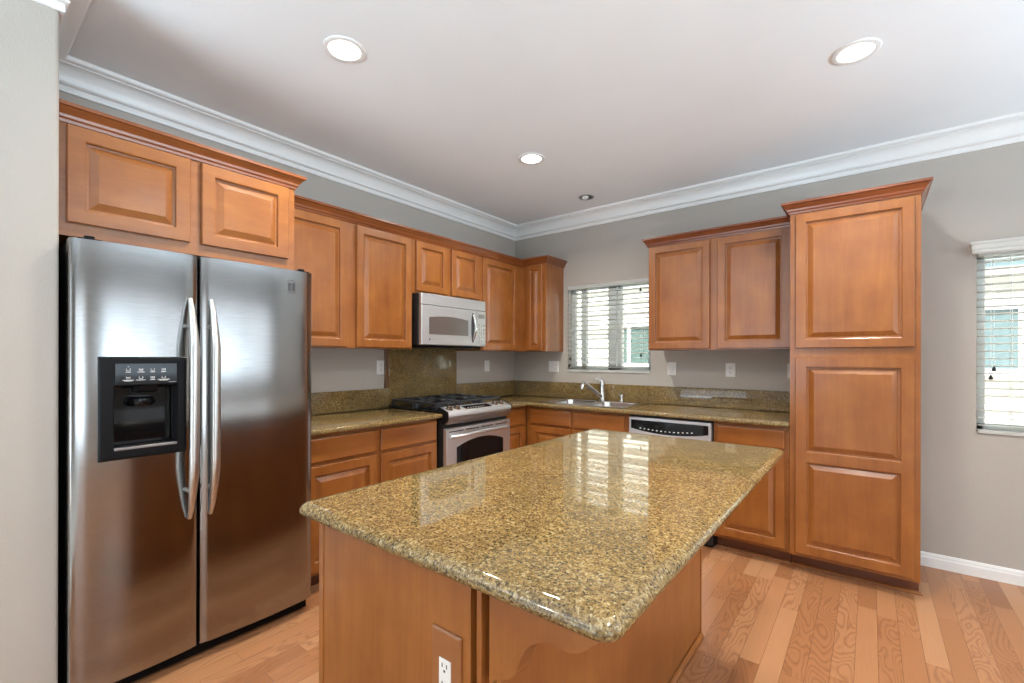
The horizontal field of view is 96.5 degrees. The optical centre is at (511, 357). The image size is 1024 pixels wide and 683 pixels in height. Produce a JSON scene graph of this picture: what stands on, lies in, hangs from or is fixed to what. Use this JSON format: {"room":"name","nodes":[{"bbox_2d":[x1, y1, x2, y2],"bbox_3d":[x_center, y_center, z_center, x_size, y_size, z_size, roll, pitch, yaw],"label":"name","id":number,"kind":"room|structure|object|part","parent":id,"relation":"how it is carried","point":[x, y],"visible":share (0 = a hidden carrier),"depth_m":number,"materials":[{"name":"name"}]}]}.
{"room":"kitchen","nodes":[
{"label":"kitchen","id":0,"kind":"room"},
{"bbox_2d":[0,0,58,682],"bbox_3d":[-2.019,-0.044,1.744,0.690,2.700,0.330,0,0,38],"label":"wall","id":1,"kind":"structure","parent":0,"point":[29,29],"depth_m":1.60,"materials":[{"name":"beige paint"}]},
{"bbox_2d":[33,0,1023,240],"bbox_3d":[0.201,-1.321,0.025,6.300,0.138,7.500,0,0,38],"label":"trim","id":2,"kind":"structure","parent":1,"relation":"attached to","point":[79,78],"depth_m":2.97,"materials":[{"name":"white paint"}]},
{"bbox_2d":[59,91,514,407],"bbox_3d":[-2.341,-0.045,2.014,0.150,2.700,7.900,0,0,38],"label":"wall","id":3,"kind":"structure","parent":0,"point":[331,369],"depth_m":3.45,"materials":[{"name":"beige paint"}]},
{"bbox_2d":[59,99,306,269],"bbox_3d":[-1.638,-0.709,2.257,0.653,0.492,0.942,0,0,38],"label":"upper cabinet","id":4,"kind":"object","parent":3,"relation":"attached to","point":[122,181],"visible":0.91,"depth_m":1.97,"materials":[{"name":"brown wood"}]},
{"bbox_3d":[-1.560,-0.698,1.883,0.020,0.370,0.398,0,0,38],"label":"door","id":5,"kind":"part","parent":4,"relation":"part of","materials":[{"name":"brown wood"}]},
{"bbox_3d":[-1.496,-0.922,2.146,0.294,0.066,0.942,0,0,38],"label":"crown molding","id":6,"kind":"part","parent":4,"relation":"part of","materials":[{"name":"brown wood"}]},
{"bbox_3d":[-1.289,-0.698,2.228,0.020,0.370,0.392,0,0,38],"label":"door","id":7,"kind":"part","parent":4,"relation":"part of","materials":[{"name":"brown wood"}]},
{"bbox_2d":[311,388,388,414],"bbox_3d":[-1.291,0.317,3.215,0.020,0.152,1.010,0,0,38],"label":"backsplash","id":8,"kind":"structure","parent":3,"relation":"attached to","point":[350,400],"depth_m":3.33,"materials":[{"name":"stone"}]},
{"bbox_2d":[294,194,415,349],"bbox_3d":[-1.172,-0.508,3.091,0.358,0.892,1.034,0,0,38],"label":"upper cabinet","id":9,"kind":"object","parent":3,"relation":"attached to","point":[359,264],"visible":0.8,"depth_m":3.03,"materials":[{"name":"brown wood"}]},
{"bbox_3d":[-1.217,-0.477,2.799,0.020,0.812,0.461,0,0,38],"label":"door","id":10,"kind":"part","parent":9,"relation":"part of","materials":[{"name":"brown wood"}]},
{"bbox_3d":[-1.048,-0.921,2.995,0.044,0.066,1.034,0,0,38],"label":"crown molding","id":11,"kind":"part","parent":9,"relation":"part of","materials":[{"name":"brown wood"}]},
{"bbox_3d":[-0.892,-0.476,3.213,0.020,0.812,0.459,0,0,38],"label":"door","id":12,"kind":"part","parent":9,"relation":"part of","materials":[{"name":"brown wood"}]},
{"bbox_2d":[377,360,383,374],"bbox_3d":[-1.025,0.077,3.565,0.010,0.110,0.068,0,0,38],"label":"wall outlet","id":13,"kind":"object","parent":3,"relation":"attached to","point":[380,363],"visible":1,"depth_m":3.56,"materials":[{"name":"white plastic"}]},
{"bbox_2d":[379,363,382,371],"bbox_3d":[-1.022,0.077,3.563,0.003,0.068,0.034,0,0,38],"label":"receptacle","id":14,"kind":"object","parent":13,"relation":"attached to","point":[380,364],"depth_m":3.56,"materials":[{"name":"white plastic"}]},
{"bbox_2d":[384,350,388,387],"bbox_3d":[-0.989,0.090,3.601,0.019,0.302,0.030,0,0,38],"label":"trim strip","id":15,"kind":"object","parent":3,"relation":"attached to","point":[386,352],"visible":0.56,"depth_m":3.59,"materials":[{"name":"brown wood"}]},
{"bbox_2d":[389,348,456,404],"bbox_3d":[-0.747,0.152,3.909,0.020,0.484,0.751,0,0,38],"label":"backsplash","id":16,"kind":"structure","parent":3,"relation":"attached to","point":[414,372],"depth_m":3.87,"materials":[{"name":"stone"}]},
{"bbox_2d":[412,229,483,300],"bbox_3d":[-0.618,-0.718,3.797,0.358,0.470,0.758,0,0,38],"label":"upper cabinet","id":17,"kind":"object","parent":3,"relation":"attached to","point":[441,265],"visible":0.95,"depth_m":3.65,"materials":[{"name":"brown wood"}]},
{"bbox_3d":[-0.623,-0.692,3.557,0.020,0.378,0.317,0,0,38],"label":"door","id":18,"kind":"part","parent":17,"relation":"part of","materials":[{"name":"brown wood"}]},
{"bbox_3d":[-0.494,-0.920,3.701,0.044,0.066,0.758,0,0,38],"label":"crown molding","id":19,"kind":"part","parent":17,"relation":"part of","materials":[{"name":"brown wood"}]},
{"bbox_2d":[412,293,485,348],"bbox_3d":[-0.579,-0.279,3.757,0.427,0.404,0.725,0,0,38],"label":"microwave oven","id":20,"kind":"object","parent":17,"relation":"attached to","point":[438,321],"visible":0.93,"depth_m":3.58,"materials":[{"name":"metal"}]},
{"bbox_3d":[-0.494,-0.244,3.622,0.030,0.298,0.602,0,0,38],"label":"door","id":21,"kind":"part","parent":20,"relation":"part of","materials":[{"name":"metal"}]},
{"bbox_3d":[-0.308,-0.247,3.796,0.047,0.217,0.023,0,0,38],"label":"handle","id":22,"kind":"part","parent":20,"relation":"part of","materials":[{"name":"silver metal"}]},
{"bbox_3d":[-0.272,-0.244,3.906,0.028,0.298,0.111,0,0,38],"label":"control panel","id":23,"kind":"part","parent":20,"relation":"part of","materials":[{"name":"metal"}]},
{"bbox_3d":[-0.393,-0.692,3.851,0.020,0.378,0.328,0,0,38],"label":"door","id":24,"kind":"part","parent":17,"relation":"part of","materials":[{"name":"brown wood"}]},
{"bbox_2d":[457,380,514,399],"bbox_3d":[-0.245,0.319,4.551,0.020,0.152,0.877,0,0,38],"label":"backsplash","id":25,"kind":"structure","parent":3,"relation":"attached to","point":[496,388],"depth_m":4.55,"materials":[{"name":"stone"}]},
{"bbox_2d":[485,360,489,371],"bbox_3d":[-0.246,0.085,4.558,0.010,0.110,0.072,0,0,38],"label":"light switch","id":26,"kind":"object","parent":3,"relation":"attached to","point":[487,362],"visible":1,"depth_m":4.55,"materials":[{"name":"white plastic"}]},
{"bbox_2d":[456,248,566,351],"bbox_3d":[0.011,-0.506,4.362,0.653,0.892,0.904,0,0,38],"label":"upper cabinet","id":27,"kind":"object","parent":3,"relation":"attached to","point":[523,298],"visible":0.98,"depth_m":4.33,"materials":[{"name":"brown wood"}]},
{"bbox_3d":[-0.106,-0.474,4.217,0.020,0.812,0.492,0,0,38],"label":"door","id":28,"kind":"part","parent":27,"relation":"part of","materials":[{"name":"brown wood"}]},
{"bbox_3d":[0.135,-0.919,4.264,0.339,0.066,0.903,0,0,38],"label":"crown molding","id":29,"kind":"part","parent":27,"relation":"part of","materials":[{"name":"brown wood"}]},
{"bbox_3d":[0.215,-0.474,4.364,0.174,0.812,0.020,0,0,38],"label":"door","id":30,"kind":"part","parent":27,"relation":"part of","materials":[{"name":"brown wood"}]},
{"bbox_2d":[58,542,1023,682],"bbox_3d":[1.151,1.352,1.246,6.700,0.080,4.800,0,0,38],"label":"floor","id":31,"kind":"structure","parent":0,"point":[764,620],"depth_m":2.14,"materials":[{"name":"brown wood"}]},
{"bbox_2d":[58,235,311,682],"bbox_3d":[-1.552,0.426,2.192,0.774,1.762,0.914,0,0,38],"label":"refrigerator","id":32,"kind":"object","parent":31,"relation":"on","point":[184,380],"visible":0.96,"depth_m":1.88,"materials":[{"name":"silver metal"}]},
{"bbox_3d":[-1.491,0.400,1.820,0.076,1.670,0.403,0,0,38],"label":"door","id":33,"kind":"part","parent":32,"relation":"part of","materials":[{"name":"silver metal"}]},
{"bbox_3d":[-1.463,0.194,1.815,0.048,0.394,0.279,0,0,38],"label":"dispenser frame","id":34,"kind":"part","parent":32,"relation":"part of","materials":[{"name":"black plastic"}]},
{"bbox_3d":[-1.440,0.064,1.804,0.004,0.082,0.196,0,0,38],"label":"control panel","id":35,"kind":"part","parent":32,"relation":"part of","materials":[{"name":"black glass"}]},
{"bbox_3d":[-1.334,0.215,1.909,0.082,0.932,0.037,0,0,38],"label":"handle","id":36,"kind":"part","parent":32,"relation":"part of","materials":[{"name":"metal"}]},
{"bbox_3d":[-1.286,0.215,1.970,0.082,0.932,0.037,0,0,38],"label":"handle","id":37,"kind":"part","parent":32,"relation":"part of","materials":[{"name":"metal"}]},
{"bbox_3d":[-1.208,0.401,2.182,0.076,1.670,0.505,0,0,38],"label":"door","id":38,"kind":"part","parent":32,"relation":"part of","materials":[{"name":"silver metal"}]},
{"bbox_2d":[311,419,436,585],"bbox_3d":[-1.065,0.866,3.028,0.609,0.884,0.992,0,0,38],"label":"base cabinet","id":39,"kind":"object","parent":31,"relation":"on","point":[344,461],"visible":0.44,"depth_m":2.76,"materials":[{"name":"brown wood"}]},
{"bbox_3d":[-0.982,0.516,2.656,0.020,0.136,0.457,0,0,38],"label":"drawer","id":40,"kind":"part","parent":39,"relation":"part of","materials":[{"name":"brown wood"}]},
{"bbox_3d":[-0.983,0.895,2.656,0.020,0.582,0.457,0,0,38],"label":"door","id":41,"kind":"part","parent":39,"relation":"part of","materials":[{"name":"brown wood"}]},
{"bbox_2d":[311,408,441,435],"bbox_3d":[-1.050,0.409,3.017,0.644,0.030,0.996,0,0,38],"label":"countertop","id":42,"kind":"structure","parent":39,"relation":"on","point":[328,423],"depth_m":2.95,"materials":[{"name":"stone"}]},
{"bbox_3d":[-0.678,0.517,3.043,0.020,0.136,0.464,0,0,38],"label":"drawer","id":43,"kind":"part","parent":39,"relation":"part of","materials":[{"name":"brown wood"}]},
{"bbox_3d":[-0.679,0.896,3.043,0.020,0.582,0.464,0,0,38],"label":"door","id":44,"kind":"part","parent":39,"relation":"part of","materials":[{"name":"brown wood"}]},
{"bbox_2d":[388,393,511,467],"bbox_3d":[-0.466,0.816,3.662,0.724,0.987,0.728,0,0,38],"label":"gas range","id":45,"kind":"object","parent":31,"relation":"on","point":[469,428],"visible":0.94,"depth_m":3.44,"materials":[{"name":"silver metal"}]},
{"bbox_2d":[388,401,483,412],"bbox_3d":[-0.523,0.386,3.708,0.576,0.015,0.728,0,0,38],"label":"cooktop","id":46,"kind":"object","parent":45,"relation":"in","point":[418,407],"depth_m":3.50,"materials":[{"name":"black metal"}]},
{"bbox_3d":[-0.449,0.358,3.265,0.053,0.041,0.054,0,0,38],"label":"knob","id":47,"kind":"part","parent":45,"relation":"part of","materials":[{"name":"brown metal"}]},
{"bbox_3d":[-0.401,0.358,3.322,0.053,0.041,0.054,0,0,38],"label":"knob","id":48,"kind":"part","parent":45,"relation":"part of","materials":[{"name":"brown metal"}]},
{"bbox_3d":[-0.258,0.388,3.499,0.129,0.063,0.704,0,0,38],"label":"control panel","id":49,"kind":"part","parent":45,"relation":"part of","materials":[{"name":"metal"}]},
{"bbox_3d":[-0.251,0.804,3.493,0.038,0.601,0.716,0,0,38],"label":"oven door","id":50,"kind":"part","parent":45,"relation":"part of","materials":[{"name":"metal"}]},
{"bbox_3d":[-0.209,0.554,3.461,0.072,0.035,0.648,0,0,38],"label":"handle","id":51,"kind":"part","parent":45,"relation":"part of","materials":[{"name":"metal"}]},
{"bbox_2d":[319,523,703,682],"bbox_3d":[0.296,0.866,1.609,0.875,0.886,1.595,0,0,38],"label":"kitchen island","id":52,"kind":"object","parent":31,"relation":"on","point":[378,608],"visible":0.35,"depth_m":1.12,"materials":[{"name":"brown wood"}]},
{"bbox_3d":[-0.514,0.864,1.266,0.021,0.885,0.033,0,0,38],"label":"corner post","id":53,"kind":"part","parent":52,"relation":"part of","materials":[{"name":"brown wood"}]},
{"bbox_3d":[-0.297,0.851,1.082,0.547,0.857,0.006,0,0,38],"label":"panel","id":54,"kind":"part","parent":52,"relation":"part of","materials":[{"name":"brown wood"}]},
{"bbox_2d":[432,623,462,682],"bbox_3d":[-0.137,0.659,0.947,0.086,0.182,0.010,0,0,38],"label":"wall outlet","id":55,"kind":"object","parent":52,"relation":"attached to","point":[447,647],"visible":1,"depth_m":0.94,"materials":[{"name":"brown plastic"}]},
{"bbox_2d":[439,656,450,682],"bbox_3d":[-0.139,0.659,0.945,0.034,0.068,0.003,0,0,38],"label":"receptacle","id":56,"kind":"object","parent":55,"relation":"attached to","point":[444,661],"depth_m":0.94,"materials":[{"name":"white plastic"}]},
{"bbox_3d":[-0.043,0.586,0.915,0.054,0.327,0.066,0,0,38],"label":"corbel plate","id":57,"kind":"part","parent":52,"relation":"part of","materials":[{"name":"brown wood"}]},
{"bbox_2d":[299,429,783,642],"bbox_3d":[0.295,0.407,1.597,0.927,0.032,1.669,0,0,38],"label":"island countertop","id":58,"kind":"structure","parent":52,"relation":"on","point":[582,532],"depth_m":1.12,"materials":[{"name":"stone"}]},
{"bbox_3d":[0.400,0.852,1.530,0.004,0.857,1.556,0,0,38],"label":"panel","id":59,"kind":"part","parent":52,"relation":"part of","materials":[{"name":"brown wood"}]},
{"bbox_3d":[0.187,1.299,1.690,0.564,0.021,1.589,0,0,38],"label":"shoe molding","id":60,"kind":"part","parent":52,"relation":"part of","materials":[{"name":"brown wood"}]},
{"bbox_3d":[0.880,0.867,2.154,0.025,0.885,0.017,0,0,38],"label":"corner post","id":61,"kind":"part","parent":52,"relation":"part of","materials":[{"name":"brown wood"}]},
{"bbox_2d":[507,406,525,449],"bbox_3d":[-0.200,0.868,4.132,0.609,0.884,0.333,0,0,38],"label":"base cabinet","id":62,"kind":"object","parent":31,"relation":"on","point":[517,417],"visible":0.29,"depth_m":3.96,"materials":[{"name":"brown wood"}]},
{"bbox_3d":[0.018,0.518,3.932,0.020,0.136,0.260,0,0,38],"label":"drawer","id":63,"kind":"part","parent":62,"relation":"part of","materials":[{"name":"brown wood"}]},
{"bbox_3d":[0.017,0.897,3.932,0.020,0.582,0.260,0,0,38],"label":"door","id":64,"kind":"part","parent":62,"relation":"part of","materials":[{"name":"brown wood"}]},
{"bbox_2d":[527,406,631,444],"bbox_3d":[0.689,0.870,4.015,0.965,0.884,0.609,0,0,38],"label":"base cabinet","id":65,"kind":"object","parent":31,"relation":"on","point":[543,423],"visible":0.27,"depth_m":3.83,"materials":[{"name":"brown wood"}]},
{"bbox_3d":[0.328,0.517,3.925,0.414,0.128,0.020,0,0,38],"label":"false drawer","id":66,"kind":"part","parent":65,"relation":"part of","materials":[{"name":"brown wood"}]},
{"bbox_3d":[0.327,0.895,3.925,0.414,0.588,0.020,0,0,38],"label":"door","id":67,"kind":"part","parent":65,"relation":"part of","materials":[{"name":"brown wood"}]},
{"bbox_3d":[0.687,0.517,3.643,0.444,0.128,0.020,0,0,38],"label":"false drawer","id":68,"kind":"part","parent":65,"relation":"part of","materials":[{"name":"brown wood"}]},
{"bbox_2d":[483,394,789,426],"bbox_3d":[0.775,0.413,3.747,2.618,0.030,0.927,0,0,38],"label":"countertop","id":69,"kind":"structure","parent":65,"relation":"on","point":[743,416],"depth_m":3.38,"materials":[{"name":"stone"}]},
{"bbox_2d":[538,398,647,408],"bbox_3d":[0.698,0.477,3.985,0.805,0.170,0.523,0,0,38],"label":"sink","id":70,"kind":"object","parent":69,"relation":"in","point":[566,401],"visible":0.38,"depth_m":4.04,"materials":[{"name":"silver metal"}]},
{"bbox_3d":[0.550,0.477,4.081,0.343,0.170,0.390,0,0,38],"label":"bowl","id":71,"kind":"part","parent":70,"relation":"part of","materials":[{"name":"silver metal"}]},
{"bbox_3d":[0.839,0.478,3.855,0.343,0.170,0.390,0,0,38],"label":"bowl","id":72,"kind":"part","parent":70,"relation":"part of","materials":[{"name":"silver metal"}]},
{"bbox_2d":[619,394,623,401],"bbox_3d":[0.966,0.358,4.047,0.044,0.070,0.063,0,0,38],"label":"soap dispenser","id":73,"kind":"object","parent":70,"relation":"on","point":[621,396],"visible":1,"depth_m":4.04,"materials":[{"name":"silver metal"}]},
{"bbox_2d":[580,378,605,400],"bbox_3d":[0.724,0.287,4.117,0.301,0.211,0.074,0,0,-30],"label":"faucet","id":74,"kind":"object","parent":69,"relation":"on","point":[601,394],"visible":1,"depth_m":4.14,"materials":[{"name":"silver metal"}]},
{"bbox_3d":[0.716,0.295,4.099,0.268,0.165,0.049,0,0,-31],"label":"spout","id":75,"kind":"part","parent":74,"relation":"part of","materials":[{"name":"silver metal"}]},
{"bbox_2d":[629,415,716,546],"bbox_3d":[1.298,0.877,3.512,0.598,0.872,0.591,0,0,38],"label":"dishwasher","id":76,"kind":"object","parent":31,"relation":"on","point":[703,430],"visible":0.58,"depth_m":3.25,"materials":[{"name":"silver plastic"}]},
{"bbox_2d":[714,421,791,563],"bbox_3d":[1.726,0.872,3.202,0.443,0.884,0.609,0,0,38],"label":"base cabinet","id":77,"kind":"object","parent":31,"relation":"on","point":[759,526],"visible":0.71,"depth_m":2.93,"materials":[{"name":"brown wood"}]},
{"bbox_3d":[1.544,0.514,2.972,0.402,0.118,0.020,0,0,38],"label":"drawer","id":78,"kind":"part","parent":77,"relation":"part of","materials":[{"name":"brown wood"}]},
{"bbox_3d":[1.543,0.893,2.972,0.402,0.596,0.020,0,0,38],"label":"door","id":79,"kind":"part","parent":77,"relation":"part of","materials":[{"name":"brown wood"}]},
{"bbox_3d":[1.601,1.304,3.043,0.443,0.018,0.016,0,0,38],"label":"shoe molding","id":80,"kind":"part","parent":77,"relation":"part of","materials":[{"name":"brown wood"}]},
{"bbox_2d":[781,177,932,595],"bbox_3d":[2.131,0.183,2.862,0.693,2.262,0.648,0,0,38],"label":"pantry cabinet","id":81,"kind":"object","parent":31,"relation":"on","point":[855,256],"visible":1,"depth_m":2.61,"materials":[{"name":"brown wood"}]},
{"bbox_3d":[1.953,0.596,2.632,0.550,1.192,0.020,0,0,38],"label":"door","id":82,"kind":"part","parent":81,"relation":"part of","materials":[{"name":"brown wood"}]},
{"bbox_3d":[1.955,-0.464,2.632,0.550,0.813,0.020,0,0,38],"label":"door","id":83,"kind":"part","parent":81,"relation":"part of","materials":[{"name":"brown wood"}]},
{"bbox_3d":[2.133,-0.914,2.861,0.693,0.066,0.647,0,0,38],"label":"crown molding","id":84,"kind":"part","parent":81,"relation":"part of","materials":[{"name":"brown wood"}]},
{"bbox_3d":[2.161,1.306,2.890,0.621,0.018,0.466,0,0,38],"label":"shoe molding","id":85,"kind":"part","parent":81,"relation":"part of","materials":[{"name":"brown wood"}]},
{"bbox_2d":[68,0,1023,224],"bbox_3d":[0.201,-1.450,0.025,6.700,0.120,7.900,0,0,38],"label":"ceiling","id":86,"kind":"structure","parent":0,"point":[621,100],"depth_m":2.27,"materials":[{"name":"white paint"}]},
{"bbox_2d":[323,35,365,63],"bbox_3d":[-0.756,-1.389,2.066,0.183,0.006,0.183,0,0,38],"label":"recessed light","id":87,"kind":"object","parent":86,"relation":"in","point":[343,49],"visible":1,"depth_m":2.06,"materials":[{"name":"white paint"}]},
{"bbox_2d":[518,153,544,164],"bbox_3d":[0.136,-1.387,3.192,0.183,0.006,0.183,0,0,38],"label":"recessed light","id":88,"kind":"object","parent":86,"relation":"in","point":[527,158],"visible":1,"depth_m":3.19,"materials":[{"name":"white paint"}]},
{"bbox_2d":[579,194,593,199],"bbox_3d":[0.644,-1.379,3.958,0.132,0.019,0.132,0,0,38],"label":"recessed light","id":89,"kind":"object","parent":86,"relation":"in","point":[582,197],"visible":1,"depth_m":3.94,"materials":[{"name":"silver metal"}]},
{"bbox_2d":[831,38,881,65],"bbox_3d":[1.558,-1.384,2.073,0.183,0.006,0.183,0,0,38],"label":"recessed light","id":90,"kind":"object","parent":86,"relation":"in","point":[859,50],"visible":1,"depth_m":2.07,"materials":[{"name":"white paint"}]},
{"bbox_2d":[515,141,1023,570],"bbox_3d":[2.636,-0.035,2.975,6.500,2.700,0.150,0,0,38],"label":"wall","id":91,"kind":"structure","parent":0,"point":[972,482],"depth_m":2.85,"materials":[{"name":"beige paint"}]},
{"bbox_2d":[549,361,558,371],"bbox_3d":[0.419,0.091,4.609,0.118,0.110,0.010,0,0,38],"label":"light switch","id":92,"kind":"object","parent":91,"relation":"attached to","point":[553,365],"visible":1,"depth_m":4.60,"materials":[{"name":"white plastic"}]},
{"bbox_2d":[572,283,650,370],"bbox_3d":[0.939,-0.285,4.323,0.835,0.825,0.050,0,0,38],"label":"window","id":93,"kind":"structure","parent":91,"relation":"in","point":[583,366],"depth_m":4.30,"materials":[{"name":"grey plastic"}]},
{"bbox_2d":[567,278,650,373],"bbox_3d":[0.885,-0.280,4.257,0.842,0.839,0.072,0,0,38],"label":"window blind","id":94,"kind":"object","parent":93,"relation":"attached to","point":[642,281],"visible":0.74,"depth_m":4.25,"materials":[{"name":"grey plastic"}]},
{"bbox_3d":[0.562,-0.300,4.478,0.002,0.742,0.002,0,0,38],"label":"pull cord","id":95,"kind":"part","parent":94,"relation":"part of","materials":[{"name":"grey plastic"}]},
{"bbox_3d":[0.618,-0.276,4.477,0.002,0.790,0.055,0,0,38],"label":"ladder cord","id":96,"kind":"part","parent":94,"relation":"part of","materials":[{"name":"white fabric"}]},
{"bbox_3d":[0.890,-0.275,4.264,0.002,0.790,0.055,0,0,38],"label":"ladder cord","id":97,"kind":"part","parent":94,"relation":"part of","materials":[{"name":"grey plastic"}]},
{"bbox_3d":[0.890,0.129,4.264,0.842,0.022,0.052,0,0,38],"label":"rail","id":98,"kind":"part","parent":94,"relation":"part of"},
{"bbox_3d":[1.165,-0.275,4.048,0.002,0.790,0.055,0,0,38],"label":"ladder cord","id":99,"kind":"part","parent":94,"relation":"part of","materials":[{"name":"white fabric"}]},
{"bbox_2d":[515,380,789,411],"bbox_3d":[1.055,0.322,4.104,2.618,0.152,0.020,0,0,38],"label":"backsplash","id":100,"kind":"structure","parent":91,"relation":"attached to","point":[764,400],"depth_m":3.86,"materials":[{"name":"stone"}]},
{"bbox_2d":[668,362,675,374],"bbox_3d":[1.355,0.096,3.876,0.072,0.112,0.010,0,0,38],"label":"light switch","id":101,"kind":"object","parent":91,"relation":"attached to","point":[671,365],"visible":1,"depth_m":3.87,"materials":[{"name":"white plastic"}]},
{"bbox_2d":[641,216,789,350],"bbox_3d":[1.565,-0.503,3.490,1.056,0.892,0.358,0,0,38],"label":"upper cabinet","id":102,"kind":"object","parent":91,"relation":"attached to","point":[727,287],"visible":0.85,"depth_m":3.32,"materials":[{"name":"brown wood"}]},
{"bbox_3d":[1.283,-0.472,3.527,0.464,0.810,0.020,0,0,38],"label":"door","id":103,"kind":"part","parent":102,"relation":"part of","materials":[{"name":"brown wood"}]},
{"bbox_3d":[1.566,-0.916,3.490,1.056,0.066,0.357,0,0,38],"label":"crown molding","id":104,"kind":"part","parent":102,"relation":"part of","materials":[{"name":"brown wood"}]},
{"bbox_3d":[1.689,-0.471,3.209,0.464,0.810,0.020,0,0,38],"label":"door","id":105,"kind":"part","parent":102,"relation":"part of","materials":[{"name":"brown wood"}]},
{"bbox_2d":[726,363,735,376],"bbox_3d":[1.717,0.099,3.593,0.072,0.110,0.010,0,0,38],"label":"wall outlet","id":106,"kind":"object","parent":91,"relation":"attached to","point":[730,367],"visible":1,"depth_m":3.59,"materials":[{"name":"white plastic"}]},
{"bbox_2d":[728,366,732,373],"bbox_3d":[1.715,0.099,3.590,0.034,0.068,0.003,0,0,38],"label":"receptacle","id":107,"kind":"object","parent":106,"relation":"attached to","point":[730,368],"depth_m":3.59,"materials":[{"name":"white plastic"}]},
{"bbox_2d":[787,364,789,378],"bbox_3d":[2.047,0.099,3.333,0.070,0.110,0.010,0,0,38],"label":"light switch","id":108,"kind":"object","parent":91,"relation":"attached to","point":[788,365],"visible":0.18,"depth_m":3.35,"materials":[{"name":"white plastic"}]},
{"bbox_2d":[920,551,1023,586],"bbox_3d":[3.775,1.275,1.976,3.070,0.086,0.014,0,0,38],"label":"baseboard","id":109,"kind":"structure","parent":91,"relation":"attached to","point":[967,567],"depth_m":2.75,"materials":[{"name":"white paint"}]},
{"bbox_2d":[976,254,1023,431],"bbox_3d":[3.210,-0.098,2.544,0.905,1.090,0.050,0,0,38],"label":"window","id":110,"kind":"structure","parent":91,"relation":"in","point":[979,266],"depth_m":2.79,"materials":[{"name":"grey plastic"}]},
{"bbox_2d":[969,236,1023,435],"bbox_3d":[3.151,-0.117,2.469,0.969,1.144,0.090,0,0,38],"label":"window blind","id":111,"kind":"object","parent":110,"relation":"attached to","point":[1012,246],"visible":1,"depth_m":2.69,"materials":[{"name":"grey plastic"}]},
{"bbox_3d":[2.830,-0.088,2.744,0.002,1.043,0.055,0,0,38],"label":"ladder cord","id":112,"kind":"part","parent":111,"relation":"part of","materials":[{"name":"white fabric"}]},
{"bbox_3d":[2.841,-0.274,2.692,0.002,0.670,0.002,0,0,38],"label":"pull cord","id":113,"kind":"part","parent":111,"relation":"part of","materials":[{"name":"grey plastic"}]},
{"bbox_3d":[3.161,0.444,2.483,0.899,0.022,0.052,0,0,38],"label":"rail","id":114,"kind":"part","parent":111,"relation":"part of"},
{"bbox_3d":[2.920,-0.087,2.673,0.002,1.043,0.055,0,0,38],"label":"ladder cord","id":115,"kind":"part","parent":111,"relation":"part of","materials":[{"name":"white fabric"}]},
{"label":"outside","id":116,"kind":"structure","parent":0,"visible":0},
{"bbox_3d":[4.833,1.505,6.999,19.000,0.130,8.800,0,0,38],"label":"ground","id":117,"kind":"structure","parent":116,"visible":0},
{"bbox_2d":[578,257,1023,424],"bbox_3d":[3.929,-1.352,5.838,19.000,5.580,0.350,0,0,38],"label":"neighbor house","id":118,"kind":"structure","parent":117,"relation":"on","point":[1016,362],"depth_m":4.79,"materials":[{"name":"beige paint"}]},
{"bbox_3d":[2.163,-0.196,7.048,0.970,0.580,0.040,0,0,38],"label":"pane","id":119,"kind":"part","parent":118,"relation":"part of","materials":[{"name":"teal glass"}]},
{"bbox_3d":[5.048,-0.189,4.788,0.340,0.620,0.040,0,0,38],"label":"pane","id":120,"kind":"part","parent":118,"relation":"part of","materials":[{"name":"blue glass"}]},
{"bbox_3d":[5.301,-1.019,4.591,0.800,0.160,0.040,0,0,38],"label":"pane","id":121,"kind":"part","parent":118,"relation":"part of","materials":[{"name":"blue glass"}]}
]}

